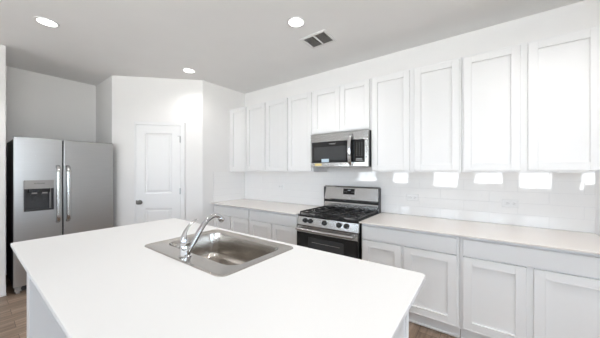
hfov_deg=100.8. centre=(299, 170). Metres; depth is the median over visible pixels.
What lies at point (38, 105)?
wall
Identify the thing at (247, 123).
upper cabinet
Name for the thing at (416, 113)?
upper cabinet
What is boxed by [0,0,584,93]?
ceiling
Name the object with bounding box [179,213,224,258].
kitchen faucet
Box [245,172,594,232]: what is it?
tile backsplash
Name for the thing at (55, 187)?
refrigerator
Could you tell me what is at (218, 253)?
sink
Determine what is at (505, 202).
wall outlet
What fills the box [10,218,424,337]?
island countertop
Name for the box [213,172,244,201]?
tile backsplash
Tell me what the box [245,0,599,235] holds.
wall
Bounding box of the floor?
[0,275,460,337]
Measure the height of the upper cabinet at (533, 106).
1.019 m
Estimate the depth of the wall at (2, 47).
2.66 m
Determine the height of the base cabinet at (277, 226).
0.841 m
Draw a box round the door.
[134,121,184,223]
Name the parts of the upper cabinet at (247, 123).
door, panel, door, panel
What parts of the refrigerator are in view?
lever, freezer door, control panel, drip rail, handle, handle, door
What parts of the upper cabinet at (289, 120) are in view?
door, panel, panel, door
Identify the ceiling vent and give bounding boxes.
[300,29,336,48]
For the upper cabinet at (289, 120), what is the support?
attached to the wall at (583, 14)
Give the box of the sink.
[145,229,292,276]
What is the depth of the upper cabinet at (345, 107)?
2.84 m
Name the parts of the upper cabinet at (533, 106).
panel, door, door, panel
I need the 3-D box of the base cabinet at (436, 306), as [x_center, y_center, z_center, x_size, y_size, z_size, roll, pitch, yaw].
[1.105,0.919,2.424,0.806,0.841,0.645,0,0,36]
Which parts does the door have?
panel, panel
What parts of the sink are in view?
bowl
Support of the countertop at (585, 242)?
on the base cabinet at (436, 306)
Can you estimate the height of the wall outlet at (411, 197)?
0.074 m
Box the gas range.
[295,185,380,259]
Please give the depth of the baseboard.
2.65 m
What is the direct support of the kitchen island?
on the floor
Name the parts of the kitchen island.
panel, panel, corner trim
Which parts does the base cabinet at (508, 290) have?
panel, door, drawer, door, panel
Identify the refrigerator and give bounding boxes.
[7,136,112,293]
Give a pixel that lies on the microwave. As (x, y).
(348, 148)
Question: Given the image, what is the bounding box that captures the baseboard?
[0,285,6,296]
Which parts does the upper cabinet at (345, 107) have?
door, panel, panel, door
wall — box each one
[0,44,5,285]
[6,66,95,274]
[96,76,244,226]
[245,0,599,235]
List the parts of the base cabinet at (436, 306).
panel, door, drawer, panel, door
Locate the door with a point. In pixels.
(159, 149)
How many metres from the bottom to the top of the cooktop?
0.014 m
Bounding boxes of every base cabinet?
[214,204,250,234]
[250,209,297,244]
[362,223,459,337]
[460,236,599,337]
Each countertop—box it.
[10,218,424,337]
[211,199,320,214]
[359,212,599,254]
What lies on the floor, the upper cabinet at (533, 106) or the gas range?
the gas range
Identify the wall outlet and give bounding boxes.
[407,194,417,200]
[502,199,518,207]
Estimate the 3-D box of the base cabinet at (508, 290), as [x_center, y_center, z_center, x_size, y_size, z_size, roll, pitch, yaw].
[1.766,0.919,1.935,0.835,0.841,0.645,0,0,36]
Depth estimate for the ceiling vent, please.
2.55 m
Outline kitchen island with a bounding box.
[27,274,408,337]
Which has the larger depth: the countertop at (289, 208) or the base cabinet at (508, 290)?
the countertop at (289, 208)
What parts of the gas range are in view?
oven handle, door trim, oven door, control panel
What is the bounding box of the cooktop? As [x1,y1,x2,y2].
[298,208,376,222]
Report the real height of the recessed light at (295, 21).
0.007 m
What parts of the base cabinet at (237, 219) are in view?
panel, door, drawer, panel, door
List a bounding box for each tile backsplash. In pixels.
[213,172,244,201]
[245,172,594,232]
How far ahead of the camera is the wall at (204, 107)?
3.67 m
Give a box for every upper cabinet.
[230,102,266,171]
[266,91,326,171]
[313,78,370,134]
[371,57,461,172]
[462,25,599,172]
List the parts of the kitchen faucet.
lever, spout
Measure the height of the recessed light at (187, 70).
0.007 m
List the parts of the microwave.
door, handle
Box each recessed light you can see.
[33,16,59,27]
[182,68,195,72]
[287,16,304,27]
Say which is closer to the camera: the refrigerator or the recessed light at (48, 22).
the recessed light at (48, 22)
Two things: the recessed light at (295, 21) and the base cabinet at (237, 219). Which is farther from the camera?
the base cabinet at (237, 219)
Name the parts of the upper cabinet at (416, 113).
panel, door, panel, door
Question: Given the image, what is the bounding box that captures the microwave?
[311,129,370,167]
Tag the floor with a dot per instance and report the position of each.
(13, 306)
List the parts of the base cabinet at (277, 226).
door, panel, frame, drawer, door, panel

